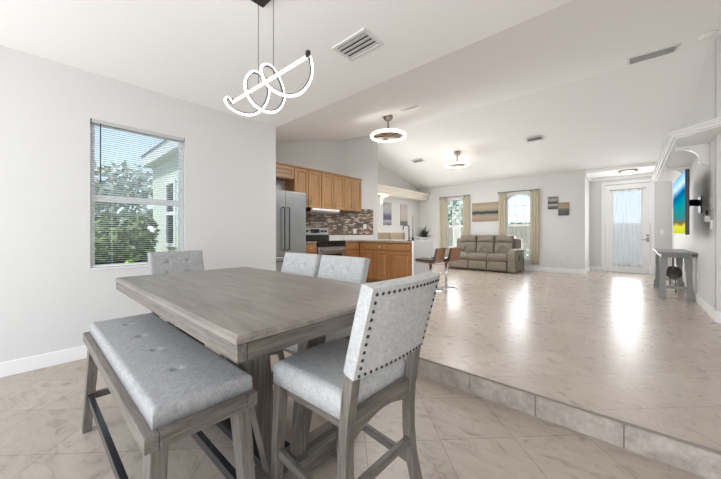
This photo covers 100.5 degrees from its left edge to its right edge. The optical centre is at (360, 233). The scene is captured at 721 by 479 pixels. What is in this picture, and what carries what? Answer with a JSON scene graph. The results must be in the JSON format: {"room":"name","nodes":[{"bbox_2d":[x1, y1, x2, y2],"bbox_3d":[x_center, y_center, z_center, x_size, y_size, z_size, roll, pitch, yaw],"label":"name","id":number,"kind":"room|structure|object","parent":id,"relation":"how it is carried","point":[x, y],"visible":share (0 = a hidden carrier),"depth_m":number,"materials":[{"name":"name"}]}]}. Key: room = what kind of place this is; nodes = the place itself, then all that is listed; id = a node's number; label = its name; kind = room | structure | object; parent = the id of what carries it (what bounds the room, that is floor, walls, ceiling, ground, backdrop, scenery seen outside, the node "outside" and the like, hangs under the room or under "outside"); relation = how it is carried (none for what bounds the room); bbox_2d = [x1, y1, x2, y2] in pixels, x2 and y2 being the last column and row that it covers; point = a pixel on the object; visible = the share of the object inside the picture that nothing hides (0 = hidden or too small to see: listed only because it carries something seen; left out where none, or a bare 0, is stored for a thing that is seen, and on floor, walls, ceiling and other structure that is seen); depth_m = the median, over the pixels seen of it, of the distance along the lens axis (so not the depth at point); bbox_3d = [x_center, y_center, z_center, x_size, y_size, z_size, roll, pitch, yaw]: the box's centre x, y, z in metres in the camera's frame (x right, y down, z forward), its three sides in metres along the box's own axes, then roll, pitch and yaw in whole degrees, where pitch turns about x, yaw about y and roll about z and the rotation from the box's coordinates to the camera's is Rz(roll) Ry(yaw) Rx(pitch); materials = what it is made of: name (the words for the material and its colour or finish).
{"room":"dining room","nodes":[
{"label":"dining room","id":0,"kind":"room"},
{"bbox_2d":[0,45,275,362],"bbox_3d":[-3.334,-0.275,3.184,1.384,2.950,4.670,0,0,42],"label":"wall","id":1,"kind":"structure","parent":0,"point":[50,295],"depth_m":2.85,"materials":[{"name":"white paint"}]},
{"bbox_2d":[0,345,86,377],"bbox_3d":[-2.815,1.137,2.716,0.014,0.125,4.670,0,0,42],"label":"baseboard","id":2,"kind":"structure","parent":1,"relation":"attached to","point":[8,368],"depth_m":2.67,"materials":[{"name":"white"}]},
{"bbox_2d":[90,120,182,269],"bbox_3d":[-2.393,-0.390,3.271,0.126,1.480,0.840,0,0,42],"label":"window","id":3,"kind":"structure","parent":1,"relation":"in","point":[92,197],"depth_m":3.12,"materials":[{"name":"white"}]},
{"bbox_2d":[91,119,183,266],"bbox_3d":[-2.371,-0.401,3.252,0.054,1.458,0.816,0,0,42],"label":"mini blind","id":4,"kind":"object","parent":3,"relation":"attached to","point":[94,121],"visible":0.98,"depth_m":3.20,"materials":[{"name":"grey plastic"}]},
{"bbox_2d":[403,356,720,478],"bbox_3d":[0.907,1.133,2.203,6.194,0.133,0.016,0,0,42],"label":"step","id":5,"kind":"structure","parent":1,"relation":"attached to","point":[707,464],"depth_m":1.78,"materials":[{"name":"tile"}]},
{"bbox_2d":[419,357,720,454],"bbox_3d":[0.909,1.128,2.205,6.200,0.144,0.009,0,0,42],"label":"trim","id":6,"kind":"structure","parent":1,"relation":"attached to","point":[484,378],"depth_m":1.77,"materials":[{"name":"beige tile"}]},
{"bbox_2d":[276,140,343,239],"bbox_3d":[-1.320,-0.675,6.343,0.150,3.750,2.940,0,0,42],"label":"wall","id":7,"kind":"structure","parent":0,"point":[328,156],"depth_m":6.56,"materials":[{"name":"white paint"}]},
{"bbox_2d":[276,161,294,180],"bbox_3d":[-1.716,-1.192,5.542,0.327,0.275,0.960,0,0,42],"label":"upper cabinet","id":8,"kind":"object","parent":7,"relation":"attached to","point":[284,171],"visible":0.3,"depth_m":5.67,"materials":[{"name":"brown wood"}]},
{"bbox_2d":[285,165,321,207],"bbox_3d":[-1.153,-0.932,6.149,0.352,0.795,0.685,0,0,42],"label":"upper cabinet","id":9,"kind":"object","parent":7,"relation":"attached to","point":[306,180],"visible":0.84,"depth_m":6.06,"materials":[{"name":"brown wood"}]},
{"bbox_2d":[306,207,339,213],"bbox_3d":[-0.878,-0.487,6.325,0.490,0.092,0.754,0,0,42],"label":"range hood","id":10,"kind":"object","parent":9,"relation":"attached to","point":[308,209],"visible":0.77,"depth_m":6.16,"materials":[{"name":"white metal"}]},
{"bbox_2d":[321,171,344,210],"bbox_3d":[-0.692,-0.932,6.661,0.352,0.795,0.685,0,0,42],"label":"upper cabinet","id":11,"kind":"object","parent":7,"relation":"attached to","point":[332,184],"visible":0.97,"depth_m":6.54,"materials":[{"name":"brown wood"}]},
{"bbox_2d":[329,235,372,239],"bbox_3d":[-0.725,0.084,6.771,2.294,0.118,0.388,0,0,-36],"label":"trim","id":12,"kind":"structure","parent":7,"relation":"attached to","point":[331,237],"depth_m":7.22,"materials":[{"name":"white stone"}]},
{"bbox_2d":[341,176,361,211],"bbox_3d":[-0.258,-0.932,7.122,0.325,0.795,0.570,0,0,42],"label":"upper cabinet","id":13,"kind":"object","parent":7,"relation":"attached to","point":[352,184],"visible":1,"depth_m":7.02,"materials":[{"name":"brown wood"}]},
{"bbox_2d":[306,209,372,234],"bbox_3d":[-0.730,-0.287,6.778,2.294,0.625,0.376,0,0,-35],"label":"backsplash","id":14,"kind":"structure","parent":0,"point":[341,223],"depth_m":7.22,"materials":[{"name":"tile"}]},
{"bbox_2d":[0,344,707,478],"bbox_3d":[-0.596,1.260,0.571,6.450,0.120,4.450,0,0,42],"label":"floor","id":15,"kind":"structure","parent":0,"point":[460,434],"depth_m":1.72,"materials":[{"name":"tile"}]},
{"bbox_2d":[82,313,257,478],"bbox_3d":[-1.040,0.867,1.484,1.450,0.666,0.372,0,0,42],"label":"bench","id":16,"kind":"object","parent":15,"relation":"on","point":[167,386],"visible":1,"depth_m":1.14,"materials":[{"name":"grey fabric"}]},
{"bbox_2d":[90,313,251,430],"bbox_3d":[-1.033,0.570,1.492,1.364,0.071,0.326,0,0,42],"label":"cushion","id":17,"kind":"object","parent":16,"relation":"on","point":[167,377],"depth_m":1.19,"materials":[{"name":"grey fabric"}]},
{"bbox_2d":[147,250,222,356],"bbox_3d":[-1.513,0.679,2.607,0.615,1.041,0.438,0,0,42],"label":"dining chair","id":18,"kind":"object","parent":15,"relation":"on","point":[168,261],"visible":0.35,"depth_m":2.72,"materials":[{"name":"grey fabric"}]},
{"bbox_2d":[115,267,361,478],"bbox_3d":[-0.675,0.743,1.738,1.710,0.914,0.906,0,0,42],"label":"dining table","id":19,"kind":"object","parent":15,"relation":"on","point":[246,315],"visible":0.68,"depth_m":1.35,"materials":[{"name":"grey wood"}]},
{"bbox_2d":[270,252,321,377],"bbox_3d":[-0.648,0.679,2.277,0.438,1.041,0.615,0,0,42],"label":"dining chair","id":20,"kind":"object","parent":15,"relation":"on","point":[305,264],"visible":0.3,"depth_m":2.42,"materials":[{"name":"grey fabric"}]},
{"bbox_2d":[272,255,369,383],"bbox_3d":[-0.291,0.679,1.956,0.438,1.041,0.615,0,0,42],"label":"dining chair","id":21,"kind":"object","parent":15,"relation":"on","point":[341,268],"visible":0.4,"depth_m":2.04,"materials":[{"name":"grey fabric"}]},
{"bbox_2d":[270,271,439,478],"bbox_3d":[-0.029,0.679,1.275,0.615,1.041,0.438,0,0,42],"label":"dining chair","id":22,"kind":"object","parent":15,"relation":"on","point":[345,382],"visible":1,"depth_m":1.14,"materials":[{"name":"grey fabric"}]},
{"bbox_2d":[0,0,720,188],"bbox_3d":[1.631,-2.092,4.486,8.420,1.025,13.250,0,0,42],"label":"ceiling","id":23,"kind":"structure","parent":0,"point":[483,78],"depth_m":3.09,"materials":[{"name":"white paint"}]},
{"bbox_2d":[224,0,313,115],"bbox_3d":[-0.616,-1.169,1.927,0.940,0.822,0.216,0,0,42],"label":"pendant light","id":24,"kind":"object","parent":23,"relation":"hanging from","point":[262,3],"visible":1,"depth_m":1.89,"materials":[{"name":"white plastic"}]},
{"bbox_2d":[332,28,383,60],"bbox_3d":[-0.025,-1.571,2.512,0.370,0.018,0.250,0,0,42],"label":"ceiling vent","id":25,"kind":"object","parent":23,"relation":"in","point":[362,42],"visible":1,"depth_m":2.50,"materials":[{"name":"white metal"}]},
{"bbox_2d":[370,115,405,142],"bbox_3d":[0.469,-1.831,5.094,0.606,0.385,0.606,0,0,42],"label":"ceiling fan light","id":26,"kind":"object","parent":23,"relation":"hanging from","point":[387,135],"visible":0.97,"depth_m":5.07,"materials":[{"name":"silver metal"}]},
{"bbox_2d":[400,105,417,110],"bbox_3d":[0.766,-1.977,4.722,0.260,0.041,0.118,0,0,42],"label":"ceiling vent","id":27,"kind":"object","parent":23,"relation":"in","point":[414,106],"visible":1,"depth_m":4.69,"materials":[{"name":"white metal"}]},
{"bbox_2d":[411,159,424,162],"bbox_3d":[1.655,-2.110,8.668,0.340,0.056,0.197,0,0,42],"label":"ceiling vent","id":28,"kind":"object","parent":23,"relation":"in","point":[415,160],"visible":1,"depth_m":8.66,"materials":[{"name":"white metal"}]},
{"bbox_2d":[445,151,469,167],"bbox_3d":[2.522,-1.960,7.822,0.606,0.375,0.606,0,0,42],"label":"ceiling fan light","id":29,"kind":"object","parent":23,"relation":"hanging from","point":[457,164],"visible":1,"depth_m":7.77,"materials":[{"name":"silver metal"}]},
{"bbox_2d":[525,135,543,142],"bbox_3d":[3.869,-2.110,6.674,0.340,0.056,0.197,0,0,42],"label":"ceiling vent","id":30,"kind":"object","parent":23,"relation":"in","point":[536,138],"visible":1,"depth_m":6.67,"materials":[{"name":"white metal"}]},
{"bbox_2d":[618,169,637,174],"bbox_3d":[6.654,-1.534,7.465,0.390,0.115,0.390,0,0,42],"label":"flush light","id":31,"kind":"object","parent":23,"relation":"attached to","point":[629,171],"visible":0.99,"depth_m":7.39,"materials":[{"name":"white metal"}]},
{"bbox_2d":[627,43,681,64],"bbox_3d":[3.871,-2.375,3.985,0.500,0.136,0.486,0,0,42],"label":"ceiling vent","id":32,"kind":"object","parent":23,"relation":"in","point":[674,48],"visible":1,"depth_m":3.93,"materials":[{"name":"white metal"}]},
{"bbox_2d":[699,30,718,40],"bbox_3d":[3.970,-2.258,3.423,0.150,0.040,0.150,0,0,42],"label":"smoke detector","id":33,"kind":"object","parent":23,"relation":"attached to","point":[709,35],"visible":1,"depth_m":3.40,"materials":[{"name":"white plastic"}]},
{"bbox_2d":[344,136,377,256],"bbox_3d":[-0.293,-0.772,7.558,1.350,3.655,0.640,0,0,42],"label":"wall","id":34,"kind":"structure","parent":0,"point":[360,154],"depth_m":7.29,"materials":[{"name":"white paint"}]},
{"bbox_2d":[147,246,637,264],"bbox_3d":[1.673,1.420,1.858,80.000,0.160,85.000,0,0,42],"label":"ground","id":35,"kind":"structure","parent":0,"point":[152,246],"depth_m":20.62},
{"bbox_2d":[95,160,152,224],"bbox_3d":[-9.427,-0.626,9.561,5.182,3.963,6.842,0,0,42],"label":"tree","id":36,"kind":"object","parent":35,"relation":"on","point":[114,210],"visible":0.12,"depth_m":9.86,"materials":[{"name":"green plant"}]},
{"bbox_2d":[95,214,159,264],"bbox_3d":[-4.267,0.501,5.199,1.663,1.728,1.221,0,0,42],"label":"shrub","id":37,"kind":"object","parent":35,"relation":"on","point":[134,239],"visible":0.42,"depth_m":4.92,"materials":[{"name":"green plant"}]},
{"bbox_2d":[142,140,177,251],"bbox_3d":[-2.191,-0.585,7.355,2.460,3.850,4.800,0,0,42],"label":"house wing","id":38,"kind":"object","parent":35,"relation":"on","point":[163,233],"visible":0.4,"depth_m":5.72,"materials":[{"name":"grey paint"}]},
{"bbox_2d":[448,200,462,224],"bbox_3d":[5.481,-0.677,19.908,4.885,4.081,2.325,0,0,42],"label":"tree","id":39,"kind":"object","parent":35,"relation":"on","point":[455,203],"visible":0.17,"depth_m":18.62,"materials":[{"name":"green plant"}]},
{"bbox_2d":[524,248,529,257],"bbox_3d":[5.103,0.840,11.009,2.567,1.062,1.096,0,0,42],"label":"bush","id":40,"kind":"object","parent":35,"relation":"on","point":[528,250],"visible":0.02,"depth_m":10.55,"materials":[{"name":"green plant"}]},
{"bbox_2d":[448,223,640,264],"bbox_3d":[7.412,0.440,14.209,12.000,1.700,0.062,0,0,42],"label":"fence","id":41,"kind":"object","parent":35,"relation":"on","point":[521,232],"visible":0.06,"depth_m":11.73,"materials":[{"name":"white wood"}]},
{"bbox_2d":[378,163,418,239],"bbox_3d":[0.800,-0.700,9.668,0.150,3.800,3.960,0,0,42],"label":"wall","id":42,"kind":"structure","parent":0,"point":[387,177],"depth_m":10.04,"materials":[{"name":"white paint"}]},
{"bbox_2d":[380,194,389,205],"bbox_3d":[0.741,-1.037,9.237,0.340,0.327,0.070,0,0,42],"label":"trim","id":43,"kind":"structure","parent":42,"relation":"attached to","point":[382,197],"depth_m":9.27,"materials":[{"name":"beige"}]},
{"bbox_2d":[383,202,391,224],"bbox_3d":[0.865,-0.650,9.609,0.030,0.720,0.400,0,0,42],"label":"print","id":44,"kind":"object","parent":42,"relation":"attached to","point":[387,207],"visible":0.9,"depth_m":9.59},
{"bbox_2d":[378,184,428,200],"bbox_3d":[1.012,-1.320,9.477,0.420,0.240,3.920,0,0,42],"label":"trim","id":45,"kind":"structure","parent":42,"relation":"attached to","point":[394,192],"depth_m":9.60,"materials":[{"name":"beige"}]},
{"bbox_2d":[400,204,407,225],"bbox_3d":[1.494,-0.650,10.308,0.030,0.720,0.400,0,0,42],"label":"print","id":46,"kind":"object","parent":42,"relation":"attached to","point":[403,208],"visible":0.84,"depth_m":10.26},
{"bbox_2d":[375,239,432,275],"bbox_3d":[0.723,0.593,6.535,1.490,0.925,0.780,0,0,42],"label":"wall","id":47,"kind":"structure","parent":0,"point":[420,248],"depth_m":5.96,"materials":[{"name":"white paint"}]},
{"bbox_2d":[415,227,431,239],"bbox_3d":[1.363,-0.046,6.425,0.540,0.343,0.437,0,0,-28],"label":"potted succulent","id":48,"kind":"object","parent":47,"relation":"on","point":[423,236],"visible":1,"depth_m":6.39,"materials":[{"name":"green plant"}]},
{"bbox_2d":[419,170,585,269],"bbox_3d":[4.006,-0.275,9.553,5.070,2.950,0.160,0,0,42],"label":"wall","id":49,"kind":"structure","parent":0,"point":[565,235],"depth_m":8.43,"materials":[{"name":"white paint"}]},
{"bbox_2d":[446,198,462,247],"bbox_3d":[3.230,-0.235,10.208,0.700,1.950,0.125,0,0,42],"label":"window","id":50,"kind":"structure","parent":49,"relation":"in","point":[448,202],"depth_m":10.33,"materials":[{"name":"white"}]},
{"bbox_2d":[472,202,497,221],"bbox_3d":[3.937,-0.695,9.491,0.810,0.590,0.030,0,0,42],"label":"landscape painting","id":51,"kind":"object","parent":49,"relation":"attached to","point":[488,211],"visible":1,"depth_m":9.46},
{"bbox_2d":[506,193,529,259],"bbox_3d":[4.698,-0.235,8.886,0.710,1.950,0.125,0,0,42],"label":"window","id":52,"kind":"structure","parent":49,"relation":"in","point":[508,225],"depth_m":9.03,"materials":[{"name":"white"}]},
{"bbox_2d":[498,189,538,192],"bbox_3d":[4.625,-1.255,8.821,1.114,0.040,0.100,0,0,42],"label":"curtain rod","id":53,"kind":"object","parent":49,"relation":"attached to","point":[533,189],"visible":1,"depth_m":8.79,"materials":[{"name":"grey metal"}]},
{"bbox_2d":[498,192,505,234],"bbox_3d":[4.282,-0.195,9.088,0.203,2.110,0.047,0,0,42],"label":"curtain","id":54,"kind":"object","parent":53,"relation":"hanging from","point":[501,196],"visible":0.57,"depth_m":9.10,"materials":[{"name":"beige fabric"}]},
{"bbox_2d":[530,190,538,264],"bbox_3d":[4.928,-0.195,8.505,0.223,2.110,0.047,0,0,42],"label":"curtain","id":55,"kind":"object","parent":53,"relation":"hanging from","point":[534,194],"visible":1,"depth_m":8.49,"materials":[{"name":"beige fabric"}]},
{"bbox_2d":[548,196,557,208],"bbox_3d":[5.298,-0.855,8.264,0.235,0.340,0.030,0,0,42],"label":"print","id":56,"kind":"object","parent":49,"relation":"attached to","point":[552,201],"visible":1,"depth_m":8.24},
{"bbox_2d":[524,266,600,274],"bbox_3d":[5.463,0.990,8.931,5.368,0.130,1.214,0,0,42],"label":"baseboard","id":57,"kind":"structure","parent":49,"relation":"attached to","point":[529,268],"depth_m":8.30,"materials":[{"name":"white wood"}]},
{"bbox_2d":[558,202,568,215],"bbox_3d":[5.482,-0.675,8.099,0.240,0.350,0.030,0,0,42],"label":"print","id":58,"kind":"object","parent":49,"relation":"attached to","point":[563,208],"visible":1,"depth_m":8.09},
{"bbox_3d":[3.165,-1.255,10.136,1.064,0.040,0.100,0,0,42],"label":"curtain rod","id":59,"kind":"object","parent":49,"relation":"attached to","visible":0},
{"bbox_2d":[440,198,445,256],"bbox_3d":[2.851,-0.195,10.376,0.252,2.110,0.047,0,0,42],"label":"curtain","id":60,"kind":"object","parent":59,"relation":"hanging from","point":[442,200],"visible":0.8,"depth_m":10.35,"materials":[{"name":"beige fabric"}]},
{"bbox_2d":[463,196,468,234],"bbox_3d":[3.453,-0.195,9.834,0.213,2.110,0.047,0,0,42],"label":"curtain","id":61,"kind":"object","parent":59,"relation":"hanging from","point":[465,198],"visible":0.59,"depth_m":9.83,"materials":[{"name":"beige fabric"}]},
{"bbox_2d":[366,264,720,451],"bbox_3d":[3.187,1.188,6.080,8.600,0.265,8.798,0,0,42],"label":"floor","id":62,"kind":"structure","parent":0,"point":[601,342],"depth_m":2.86,"materials":[{"name":"tile"}]},
{"bbox_2d":[276,190,305,271],"bbox_3d":[-1.527,0.155,5.331,0.797,1.800,0.880,0,0,42],"label":"refrigerator","id":63,"kind":"object","parent":62,"relation":"on","point":[290,206],"visible":0.41,"depth_m":5.17,"materials":[{"name":"silver metal"}]},
{"bbox_2d":[306,244,316,253],"bbox_3d":[-1.162,0.620,5.840,0.658,0.870,0.321,0,0,42],"label":"base cabinet","id":64,"kind":"object","parent":62,"relation":"on","point":[310,248],"visible":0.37,"depth_m":5.67,"materials":[{"name":"brown wood"}]},
{"bbox_2d":[306,228,344,255],"bbox_3d":[-0.784,0.440,6.235,0.691,1.150,0.766,0,0,42],"label":"range","id":65,"kind":"object","parent":62,"relation":"on","point":[325,246],"visible":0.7,"depth_m":6.22,"materials":[{"name":"silver metal"}]},
{"bbox_2d":[313,240,344,241],"bbox_3d":[-0.799,0.146,6.249,0.610,0.018,0.766,0,0,42],"label":"cooktop","id":66,"kind":"object","parent":65,"relation":"in","point":[313,240],"depth_m":6.32,"materials":[{"name":"black glass"}]},
{"bbox_2d":[344,242,358,256],"bbox_3d":[-0.387,0.620,6.700,0.658,0.870,0.436,0,0,42],"label":"base cabinet","id":67,"kind":"object","parent":62,"relation":"on","point":[351,248],"visible":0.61,"depth_m":6.50,"materials":[{"name":"brown wood"}]},
{"bbox_2d":[360,242,388,281],"bbox_3d":[0.463,0.620,6.608,0.771,0.870,0.658,0,0,42],"label":"base cabinet","id":68,"kind":"object","parent":62,"relation":"on","point":[377,253],"visible":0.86,"depth_m":6.34,"materials":[{"name":"brown wood"}]},
{"bbox_2d":[345,240,411,242],"bbox_3d":[0.299,0.162,6.516,2.015,0.037,1.096,0,0,42],"label":"countertop","id":69,"kind":"structure","parent":68,"relation":"on","point":[375,241],"depth_m":6.43,"materials":[{"name":"brown stone"}]},
{"bbox_2d":[403,224,410,240],"bbox_3d":[0.981,-0.033,6.331,0.192,0.352,0.064,0,0,15],"label":"kitchen faucet","id":70,"kind":"object","parent":69,"relation":"on","point":[409,237],"visible":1,"depth_m":6.32,"materials":[{"name":"grey metal"}]},
{"bbox_2d":[378,232,390,239],"bbox_3d":[0.678,0.507,8.227,0.460,1.096,0.590,0,0,22],"label":"chair","id":71,"kind":"object","parent":62,"relation":"on","point":[381,235],"visible":0.15,"depth_m":7.94,"materials":[{"name":"beige fabric"}]},
{"bbox_2d":[391,233,404,239],"bbox_3d":[1.149,0.507,8.554,0.460,1.096,0.590,0,0,32],"label":"chair","id":72,"kind":"object","parent":62,"relation":"on","point":[394,236],"visible":0.2,"depth_m":8.29,"materials":[{"name":"beige fabric"}]},
{"bbox_2d":[388,243,411,279],"bbox_3d":[0.961,0.620,6.160,0.551,0.870,0.658,0,0,42],"label":"base cabinet","id":73,"kind":"object","parent":62,"relation":"on","point":[399,254],"visible":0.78,"depth_m":5.94,"materials":[{"name":"brown wood"}]},
{"bbox_2d":[415,248,445,292],"bbox_3d":[1.298,0.655,5.559,0.450,0.800,0.400,0,0,38],"label":"bar stool","id":74,"kind":"object","parent":62,"relation":"on","point":[439,255],"visible":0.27,"depth_m":5.45,"materials":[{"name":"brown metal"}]},
{"bbox_2d":[415,249,436,262],"bbox_3d":[1.291,0.389,5.565,0.432,0.267,0.340,0,0,38],"label":"cushion","id":75,"kind":"object","parent":74,"relation":"on","point":[423,260],"depth_m":5.43,"materials":[{"name":"leather"}]},
{"bbox_2d":[431,247,460,289],"bbox_3d":[1.669,0.655,5.844,0.400,0.800,0.450,0,0,-44],"label":"bar stool","id":76,"kind":"object","parent":62,"relation":"on","point":[454,253],"visible":0.93,"depth_m":5.74,"materials":[{"name":"silver metal"}]},
{"bbox_2d":[431,248,450,261],"bbox_3d":[1.663,0.389,5.851,0.340,0.267,0.432,0,0,-44],"label":"cushion","id":77,"kind":"object","parent":76,"relation":"on","point":[446,259],"depth_m":5.62,"materials":[{"name":"leather"}]},
{"bbox_2d":[445,235,523,272],"bbox_3d":[3.626,0.535,8.878,2.028,1.000,0.932,0,0,42],"label":"reclining sofa","id":78,"kind":"object","parent":62,"relation":"on","point":[503,253],"visible":0.94,"depth_m":8.61,"materials":[{"name":"beige leather"}]},
{"bbox_2d":[460,251,473,259],"bbox_3d":[3.139,0.645,9.130,0.519,0.220,0.630,0,0,42],"label":"seat cushion","id":79,"kind":"object","parent":78,"relation":"on","point":[464,255],"depth_m":8.83,"materials":[{"name":"beige leather"}]},
{"bbox_2d":[460,242,476,251],"bbox_3d":[3.409,0.422,9.430,0.519,0.387,0.280,0,0,42],"label":"cushion","id":80,"kind":"object","parent":78,"relation":"on","point":[465,246],"depth_m":9.31,"materials":[{"name":"beige leather"}]},
{"bbox_2d":[468,252,490,260],"bbox_3d":[3.530,0.645,8.777,0.519,0.220,0.630,0,0,42],"label":"seat cushion","id":81,"kind":"object","parent":78,"relation":"on","point":[472,256],"depth_m":8.56,"materials":[{"name":"beige leather"}]},
{"bbox_2d":[476,242,494,252],"bbox_3d":[3.800,0.422,9.078,0.519,0.387,0.280,0,0,42],"label":"cushion","id":82,"kind":"object","parent":78,"relation":"on","point":[489,247],"depth_m":8.97,"materials":[{"name":"beige leather"}]},
{"bbox_2d":[487,253,506,261],"bbox_3d":[3.921,0.645,8.425,0.519,0.220,0.630,0,0,42],"label":"seat cushion","id":83,"kind":"object","parent":78,"relation":"on","point":[491,257],"depth_m":8.21,"materials":[{"name":"beige leather"}]},
{"bbox_2d":[494,242,514,252],"bbox_3d":[4.192,0.422,8.726,0.519,0.387,0.280,0,0,42],"label":"cushion","id":84,"kind":"object","parent":78,"relation":"on","point":[499,247],"depth_m":8.64,"materials":[{"name":"beige leather"}]},
{"bbox_2d":[653,248,696,300],"bbox_3d":[5.522,0.672,5.322,0.425,0.765,1.500,0,0,42],"label":"console table","id":85,"kind":"object","parent":62,"relation":"on","point":[662,255],"visible":1,"depth_m":4.92,"materials":[{"name":"grey paint"}]},
{"bbox_2d":[666,258,682,292],"bbox_3d":[5.150,0.680,4.943,0.218,0.580,0.114,0,0,42],"label":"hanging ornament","id":86,"kind":"object","parent":85,"relation":"hanging from","point":[674,272],"visible":0.88,"depth_m":4.93,"materials":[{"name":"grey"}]},
{"bbox_2d":[586,177,589,268],"bbox_3d":[6.297,-0.275,8.399,0.120,2.950,1.190,0,0,42],"label":"wall","id":87,"kind":"structure","parent":0,"point":[587,180],"depth_m":8.24,"materials":[{"name":"white paint"}]},
{"bbox_2d":[590,176,670,273],"bbox_3d":[7.418,-0.275,8.089,2.200,2.950,0.150,0,0,42],"label":"wall","id":88,"kind":"structure","parent":0,"point":[662,189],"depth_m":7.92,"materials":[{"name":"white paint"}]},
{"bbox_2d":[585,173,652,181],"bbox_3d":[6.850,-1.545,7.692,1.648,0.070,1.200,0,0,42],"label":"trim","id":89,"kind":"structure","parent":88,"relation":"attached to","point":[586,174],"depth_m":8.17,"materials":[{"name":"white"}]},
{"bbox_2d":[601,179,654,274],"bbox_3d":[7.247,-0.195,8.160,1.080,2.500,0.104,0,0,42],"label":"door","id":90,"kind":"structure","parent":88,"relation":"in","point":[607,264],"depth_m":8.09,"materials":[{"name":"white wood"}]},
{"bbox_2d":[671,37,715,308],"bbox_3d":[6.147,-0.700,5.566,0.152,3.800,5.300,0,0,42],"label":"wall","id":91,"kind":"structure","parent":0,"point":[701,239],"depth_m":4.25,"materials":[{"name":"white paint"}]},
{"bbox_2d":[665,165,689,173],"bbox_3d":[5.645,-1.032,5.346,0.300,0.327,0.070,0,0,42],"label":"trim","id":92,"kind":"structure","parent":91,"relation":"attached to","point":[680,169],"depth_m":5.31,"materials":[{"name":"white"}]},
{"bbox_2d":[651,117,720,181],"bbox_3d":[5.067,-1.236,4.450,1.506,0.082,5.989,0,0,27],"label":"trim","id":93,"kind":"structure","parent":91,"relation":"attached to","point":[704,132],"depth_m":4.06,"materials":[{"name":"white wood"}]},
{"bbox_2d":[673,169,701,234],"bbox_3d":[4.937,-0.430,4.503,0.231,0.880,1.520,0,0,42],"label":"television","id":94,"kind":"object","parent":91,"relation":"attached to","point":[682,202],"visible":1,"depth_m":4.29,"materials":[{"name":"black plastic"}]},
{"bbox_2d":[676,143,709,167],"bbox_3d":[4.474,-1.032,4.045,0.300,0.327,0.070,0,0,42],"label":"trim","id":95,"kind":"structure","parent":91,"relation":"attached to","point":[702,151],"depth_m":3.97,"materials":[{"name":"white"}]},
{"bbox_2d":[676,281,715,321],"bbox_3d":[6.058,0.990,5.590,0.014,0.130,5.356,0,0,42],"label":"baseboard","id":96,"kind":"structure","parent":91,"relation":"attached to","point":[705,306],"depth_m":4.07,"materials":[{"name":"white wood"}]},
{"bbox_2d":[703,210,709,221],"bbox_3d":[4.566,-0.236,3.958,0.050,0.152,0.106,0,0,42],"label":"remote holder","id":97,"kind":"object","parent":91,"relation":"attached to","point":[706,218],"visible":0.94,"depth_m":3.93,"materials":[{"name":"white plastic"}]},
{"bbox_2d":[710,209,713,218],"bbox_3d":[4.427,-0.250,3.778,0.012,0.120,0.150,0,0,42],"label":"wall switch","id":98,"kind":"object","parent":91,"relation":"attached to","point":[712,210],"visible":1,"depth_m":3.75,"materials":[{"name":"grey plastic"}]},
{"bbox_2d":[715,34,720,311],"bbox_3d":[4.422,-0.700,2.544,0.192,3.800,2.243,0,0,-3],"label":"wall","id":99,"kind":"structure","parent":0,"point":[718,38],"depth_m":3.58,"materials":[{"name":"white paint"}]},
{"bbox_2d":[716,311,720,322],"bbox_3d":[4.321,0.990,2.514,0.014,0.130,2.167,0,0,-3],"label":"baseboard","id":100,"kind":"structure","parent":99,"relation":"attached to","point":[718,314],"depth_m":3.57,"materials":[{"name":"white"}]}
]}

